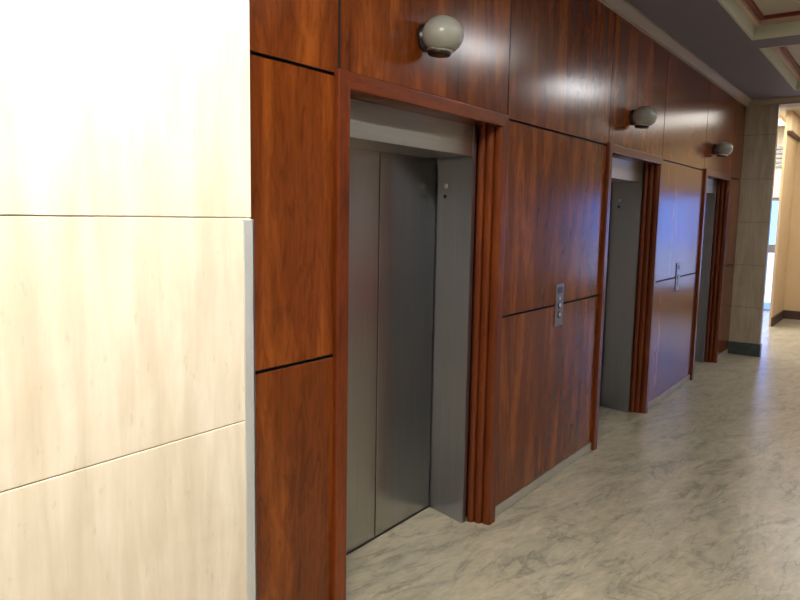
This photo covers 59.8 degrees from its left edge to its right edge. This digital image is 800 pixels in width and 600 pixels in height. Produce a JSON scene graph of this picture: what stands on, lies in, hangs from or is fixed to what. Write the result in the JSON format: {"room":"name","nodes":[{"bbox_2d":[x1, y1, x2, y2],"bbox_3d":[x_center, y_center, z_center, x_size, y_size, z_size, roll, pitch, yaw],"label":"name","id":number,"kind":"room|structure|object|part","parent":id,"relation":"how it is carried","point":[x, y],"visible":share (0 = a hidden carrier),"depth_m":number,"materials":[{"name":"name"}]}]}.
{"room":"elevator lobby","nodes":[
{"label":"elevator lobby","id":0,"kind":"room"},
{"bbox_2d":[0,0,250,599],"bbox_3d":[-1.921,0.054,-0.107,0.395,3.050,4.755,6,9,36],"label":"wall","id":1,"kind":"structure","parent":0,"point":[125,166],"depth_m":1.42,"materials":[{"name":"light maple wood veneer"},{"name":"metal edge trim"}]},
{"bbox_2d":[243,219,256,599],"bbox_3d":[-0.397,0.553,1.777,0.054,1.510,0.032,6,9,36],"label":"guard","id":2,"kind":"object","parent":1,"relation":"attached to","point":[248,224],"visible":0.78,"depth_m":1.72,"materials":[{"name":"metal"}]},
{"bbox_2d":[250,52,738,516],"bbox_3d":[1.205,-0.535,4.971,0.580,3.100,9.100,6,9,36],"label":"wall","id":3,"kind":"structure","parent":0,"point":[259,55],"depth_m":3.61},
{"bbox_2d":[250,54,334,370],"bbox_3d":[-0.529,-0.250,2.097,0.019,0.985,0.978,6,9,36],"label":"wood panel","id":4,"kind":"object","parent":3,"relation":"attached to","point":[292,107],"visible":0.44,"depth_m":2.31,"materials":[{"name":"brown wood"}]},
{"bbox_2d":[249,0,337,73],"bbox_3d":[-0.508,-1.198,1.986,0.019,0.902,0.991,6,9,36],"label":"wood panel","id":5,"kind":"object","parent":3,"relation":"attached to","point":[300,32],"visible":0.49,"depth_m":2.26,"materials":[{"name":"brown wood"}]},
{"bbox_2d":[255,356,332,599],"bbox_3d":[-0.547,0.755,2.219,0.019,1.018,0.978,6,9,36],"label":"wood panel","id":6,"kind":"object","parent":3,"relation":"attached to","point":[294,403],"visible":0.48,"depth_m":2.43,"materials":[{"name":"brown wood"}]},
{"bbox_2d":[331,68,508,599],"bbox_3d":[-0.029,0.166,3.171,0.438,2.102,1.277,6,9,36],"label":"entrance","id":7,"kind":"object","parent":3,"relation":"attached to","point":[405,157],"visible":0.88,"depth_m":3.45,"materials":[{"name":"brown wood"}]},
{"bbox_3d":[-0.249,0.231,2.606,0.067,2.102,0.144,-4,8,-35],"label":"casing","id":8,"kind":"part","parent":7,"relation":"part of","materials":[{"name":"brown wood"}]},
{"bbox_3d":[-0.324,0.218,3.077,0.040,1.990,0.676,6,9,36],"label":"door panel","id":9,"kind":"part","parent":7,"relation":"part of","materials":[{"name":"metal"}]},
{"bbox_3d":[-0.200,1.191,3.408,0.061,0.004,1.205,6,9,36],"label":"door sill","id":10,"kind":"part","parent":7,"relation":"part of","materials":[{"name":"black plastic"}]},
{"bbox_3d":[0.021,0.167,3.547,0.040,1.990,0.478,6,9,36],"label":"door panel","id":11,"kind":"part","parent":7,"relation":"part of","materials":[{"name":"metal"}]},
{"bbox_3d":[0.446,0.128,3.553,0.144,2.102,0.067,3,7,17],"label":"casing","id":12,"kind":"part","parent":7,"relation":"part of","materials":[{"name":"brown wood"}]},
{"bbox_2d":[338,0,510,113],"bbox_3d":[0.161,-1.297,2.899,0.019,0.902,1.259,6,9,36],"label":"wood panel","id":13,"kind":"object","parent":3,"relation":"attached to","point":[377,39],"visible":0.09,"depth_m":2.87,"materials":[{"name":"brown wood"}]},
{"bbox_2d":[417,15,463,57],"bbox_3d":[0.171,-1.056,2.785,0.169,0.156,0.168,6,9,36],"label":"wall lamp","id":14,"kind":"object","parent":13,"relation":"attached to","point":[441,36],"visible":1,"depth_m":2.73,"materials":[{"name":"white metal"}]},
{"bbox_3d":[0.114,-1.066,2.825,0.030,0.112,0.112,6,9,36],"label":"wall plate","id":15,"kind":"part","parent":14,"relation":"part of","materials":[{"name":"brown metal"}]},
{"bbox_2d":[495,296,598,505],"bbox_3d":[0.911,0.538,4.206,0.019,1.018,1.441,6,9,36],"label":"wood panel","id":16,"kind":"object","parent":3,"relation":"attached to","point":[546,395],"visible":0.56,"depth_m":4.10,"materials":[{"name":"brown wood"}]},
{"bbox_2d":[502,121,606,315],"bbox_3d":[0.929,-0.467,4.083,0.019,0.985,1.441,6,9,36],"label":"wood panel","id":17,"kind":"object","parent":3,"relation":"attached to","point":[556,182],"visible":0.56,"depth_m":3.97,"materials":[{"name":"brown wood"}]},
{"bbox_2d":[554,283,563,326],"bbox_3d":[0.955,0.030,4.164,0.013,0.254,0.116,6,9,36],"label":"plate","id":18,"kind":"object","parent":17,"relation":"attached to","point":[559,289],"visible":1,"depth_m":4.15,"materials":[{"name":"metal"}]},
{"bbox_2d":[507,0,614,144],"bbox_3d":[0.960,-1.416,3.987,0.019,0.902,1.429,6,9,36],"label":"wood panel","id":19,"kind":"object","parent":3,"relation":"attached to","point":[561,51],"visible":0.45,"depth_m":3.93,"materials":[{"name":"brown wood"}]},
{"bbox_2d":[495,349,727,516],"bbox_3d":[1.569,0.978,5.182,0.021,0.053,8.203,6,9,36],"label":"baseboard","id":20,"kind":"structure","parent":3,"relation":"attached to","point":[537,482],"depth_m":4.36,"materials":[{"name":"grey metal"}]},
{"bbox_2d":[591,142,662,450],"bbox_3d":[1.553,-0.069,5.327,0.438,2.102,1.236,6,9,36],"label":"entrance","id":21,"kind":"object","parent":3,"relation":"attached to","point":[624,179],"visible":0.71,"depth_m":5.69,"materials":[{"name":"brown wood"}]},
{"bbox_3d":[1.345,-0.006,4.779,0.067,2.102,0.144,-4,8,-35],"label":"casing","id":22,"kind":"part","parent":21,"relation":"part of","materials":[{"name":"brown wood"}]},
{"bbox_3d":[1.596,-0.067,5.695,0.040,1.990,0.458,6,9,36],"label":"door panel","id":23,"kind":"part","parent":21,"relation":"part of","materials":[{"name":"metal"}]},
{"bbox_3d":[2.015,-0.105,5.692,0.144,2.102,0.067,3,7,17],"label":"casing","id":24,"kind":"part","parent":21,"relation":"part of","materials":[{"name":"brown wood"}]},
{"bbox_2d":[608,13,668,155],"bbox_3d":[1.750,-1.533,5.065,0.019,0.902,1.232,6,9,36],"label":"wood panel","id":25,"kind":"object","parent":3,"relation":"attached to","point":[639,64],"visible":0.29,"depth_m":4.95,"materials":[{"name":"brown wood"}]},
{"bbox_2d":[630,106,656,128],"bbox_3d":[1.720,-1.287,4.897,0.169,0.156,0.168,6,9,36],"label":"wall lamp","id":26,"kind":"object","parent":25,"relation":"attached to","point":[643,117],"visible":1,"depth_m":4.85,"materials":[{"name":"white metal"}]},
{"bbox_3d":[1.664,-1.296,4.938,0.030,0.112,0.112,6,9,36],"label":"wall plate","id":27,"kind":"part","parent":26,"relation":"part of","materials":[{"name":"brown metal"}]},
{"bbox_2d":[648,273,696,401],"bbox_3d":[2.491,0.304,6.360,0.019,1.018,1.477,6,9,36],"label":"wood panel","id":28,"kind":"object","parent":3,"relation":"attached to","point":[673,319],"visible":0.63,"depth_m":6.31,"materials":[{"name":"brown wood"}]},
{"bbox_2d":[656,161,703,280],"bbox_3d":[2.509,-0.701,6.238,0.019,0.985,1.477,6,9,36],"label":"wood panel","id":29,"kind":"object","parent":3,"relation":"attached to","point":[682,186],"visible":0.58,"depth_m":6.18,"materials":[{"name":"brown wood"}]},
{"bbox_2d":[675,263,680,290],"bbox_3d":[2.517,-0.209,6.292,0.013,0.254,0.116,6,9,36],"label":"plate","id":30,"kind":"object","parent":29,"relation":"attached to","point":[678,264],"visible":1,"depth_m":6.28,"materials":[{"name":"metal"}]},
{"bbox_2d":[662,52,709,169],"bbox_3d":[2.535,-1.650,6.135,0.019,0.902,1.410,6,9,36],"label":"wood panel","id":31,"kind":"object","parent":3,"relation":"attached to","point":[687,90],"visible":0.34,"depth_m":6.05,"materials":[{"name":"brown wood"}]},
{"bbox_2d":[598,0,799,106],"bbox_3d":[3.398,-1.756,3.612,4.300,0.074,8.115,6,9,36],"label":"crown molding","id":32,"kind":"structure","parent":3,"relation":"attached to","point":[623,8],"depth_m":5.68,"materials":[{"name":"beige paint"}]},
{"bbox_2d":[689,168,730,379],"bbox_3d":[3.122,-0.302,7.466,0.438,2.102,1.162,6,9,36],"label":"entrance","id":33,"kind":"object","parent":3,"relation":"attached to","point":[713,180],"visible":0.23,"depth_m":7.76,"materials":[{"name":"brown wood"}]},
{"bbox_3d":[2.936,-0.242,6.947,0.067,2.102,0.144,-4,8,-35],"label":"casing","id":34,"kind":"part","parent":33,"relation":"part of","materials":[{"name":"brown wood"}]},
{"bbox_3d":[3.562,-0.335,7.802,0.144,2.102,0.067,3,7,17],"label":"casing","id":35,"kind":"part","parent":33,"relation":"part of","materials":[{"name":"brown wood"}]},
{"bbox_2d":[704,81,736,174],"bbox_3d":[3.326,-1.768,7.213,0.019,0.902,1.253,6,9,36],"label":"wood panel","id":36,"kind":"object","parent":3,"relation":"attached to","point":[721,106],"visible":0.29,"depth_m":7.11,"materials":[{"name":"brown wood"}]},
{"bbox_2d":[713,141,732,156],"bbox_3d":[3.252,-1.514,6.986,0.169,0.156,0.168,6,9,36],"label":"wall lamp","id":37,"kind":"object","parent":36,"relation":"attached to","point":[722,149],"visible":1,"depth_m":6.93,"materials":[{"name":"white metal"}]},
{"bbox_2d":[718,265,733,354],"bbox_3d":[3.801,0.109,8.146,0.019,1.018,0.672,6,9,36],"label":"wood panel","id":38,"kind":"object","parent":3,"relation":"attached to","point":[728,270],"visible":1,"depth_m":8.17,"materials":[{"name":"brown wood"}]},
{"bbox_2d":[725,178,740,265],"bbox_3d":[3.819,-0.896,8.024,0.019,0.985,0.672,6,9,36],"label":"wood panel","id":39,"kind":"object","parent":3,"relation":"attached to","point":[735,184],"visible":0.8,"depth_m":8.05,"materials":[{"name":"brown wood"}]},
{"bbox_2d":[731,100,745,179],"bbox_3d":[3.868,-1.848,7.952,0.019,0.902,0.564,6,9,36],"label":"wood panel","id":40,"kind":"object","parent":3,"relation":"attached to","point":[740,117],"visible":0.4,"depth_m":7.93,"materials":[{"name":"brown wood"}]},
{"bbox_2d":[346,310,799,599],"bbox_3d":[2.166,1.093,5.066,7.900,0.120,17.900,6,9,36],"label":"floor","id":41,"kind":"structure","parent":0,"point":[696,495],"depth_m":3.72,"materials":[{"name":"stone"}]},
{"bbox_2d":[626,0,799,98],"bbox_3d":[1.879,-1.793,1.760,5.000,0.400,12.755,6,9,36],"label":"ceiling","id":42,"kind":"structure","parent":0,"point":[705,28],"depth_m":5.47,"materials":[{"name":"grey paint"}]},
{"bbox_2d":[717,0,799,39],"bbox_3d":[3.126,-1.959,3.724,2.605,0.304,2.250,6,9,36],"label":"trim","id":43,"kind":"structure","parent":42,"relation":"attached to","point":[759,19],"depth_m":5.16,"materials":[{"name":"beige paint"}]},
{"bbox_3d":[3.126,-1.948,3.726,2.501,0.025,2.146,6,9,36],"label":"red moulding","id":44,"kind":"part","parent":43,"relation":"part of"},
{"bbox_2d":[759,44,799,89],"bbox_3d":[4.620,-2.180,5.761,2.605,0.304,2.180,6,9,36],"label":"trim","id":45,"kind":"structure","parent":42,"relation":"attached to","point":[786,58],"depth_m":6.48,"materials":[{"name":"beige paint"}]},
{"bbox_3d":[4.620,-2.170,5.762,2.501,0.025,2.076,6,9,36],"label":"red moulding","id":46,"kind":"part","parent":45,"relation":"part of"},
{"bbox_2d":[729,105,779,343],"bbox_3d":[4.182,-0.930,8.232,0.358,2.900,0.085,6,9,36],"label":"pillar","id":47,"kind":"structure","parent":0,"point":[761,122],"depth_m":8.19,"materials":[{"name":"beige tile"}]},
{"bbox_2d":[727,341,761,356],"bbox_3d":[4.160,0.584,8.413,0.370,0.150,0.109,6,9,36],"label":"baseboard","id":48,"kind":"structure","parent":47,"relation":"attached to","point":[740,348],"depth_m":8.36,"materials":[{"name":"green stone"}]},
{"bbox_2d":[773,128,784,196],"bbox_3d":[4.185,-1.556,11.302,3.435,3.700,5.040,6,9,36],"label":"wall","id":49,"kind":"structure","parent":0,"point":[780,141],"depth_m":12.27,"materials":[{"name":"beige paint"}]},
{"bbox_2d":[764,197,778,310],"bbox_3d":[5.924,-0.894,13.024,2.350,2.030,0.120,6,9,36],"label":"door","id":50,"kind":"structure","parent":49,"relation":"in","point":[771,249],"depth_m":12.41,"materials":[{"name":"clear glass"}]},
{"bbox_2d":[775,146,782,167],"bbox_3d":[5.945,-2.592,12.761,2.200,0.365,0.040,6,9,36],"label":"trim","id":51,"kind":"structure","parent":49,"relation":"attached to","point":[778,147],"depth_m":12.22,"materials":[{"name":"white"}]},
{"bbox_2d":[769,110,799,326],"bbox_3d":[7.918,-1.299,9.737,4.465,3.700,1.400,6,9,36],"label":"wall","id":52,"kind":"structure","parent":0,"point":[785,292],"depth_m":11.24,"materials":[{"name":"beige paint"}]},
{"bbox_2d":[771,310,799,326],"bbox_3d":[6.565,0.343,10.784,1.290,0.140,1.200,6,9,36],"label":"baseboard","id":53,"kind":"structure","parent":52,"relation":"attached to","point":[784,314],"depth_m":11.49,"materials":[{"name":"brown wood"}]},
{"bbox_2d":[787,110,799,137],"bbox_3d":[7.814,-2.531,9.555,4.230,0.295,1.200,6,9,36],"label":"crown molding","id":54,"kind":"structure","parent":52,"relation":"attached to","point":[794,118],"depth_m":10.41,"materials":[{"name":"beige paint"}]},
{"bbox_2d":[787,131,799,140],"bbox_3d":[7.811,-2.364,9.575,4.230,0.040,1.200,6,9,36],"label":"trim","id":55,"kind":"structure","parent":52,"relation":"attached to","point":[790,133],"depth_m":10.68,"materials":[{"name":"brown wood"}]},
{"bbox_2d":[778,106,799,127],"bbox_3d":[6.076,-3.007,9.881,7.900,0.510,4.840,6,9,36],"label":"ceiling","id":56,"kind":"structure","parent":0,"point":[783,110],"depth_m":10.31,"materials":[{"name":"beige paint"}]},
{"bbox_2d":[779,115,785,125],"bbox_3d":[5.129,-2.879,10.988,1.500,0.045,2.400,6,9,36],"label":"ceiling light","id":57,"kind":"object","parent":56,"relation":"attached to","point":[781,119],"visible":0.02,"depth_m":11.10,"materials":[{"name":"beige paint"}]},
{"bbox_2d":[780,103,799,107],"bbox_3d":[5.860,-2.469,6.934,4.320,0.772,0.244,6,9,36],"label":"beam","id":58,"kind":"structure","parent":0,"point":[795,104],"depth_m":7.98,"materials":[{"name":"beige paint"}]},
{"label":"outside","id":59,"kind":"structure","parent":0,"visible":0},
{"bbox_2d":[764,253,773,308],"bbox_3d":[16.068,-1.031,24.952,60.000,0.170,30.800,6,9,36],"label":"ground","id":60,"kind":"structure","parent":59,"point":[770,263],"depth_m":19.12,"materials":[{"name":"white"}]}
]}

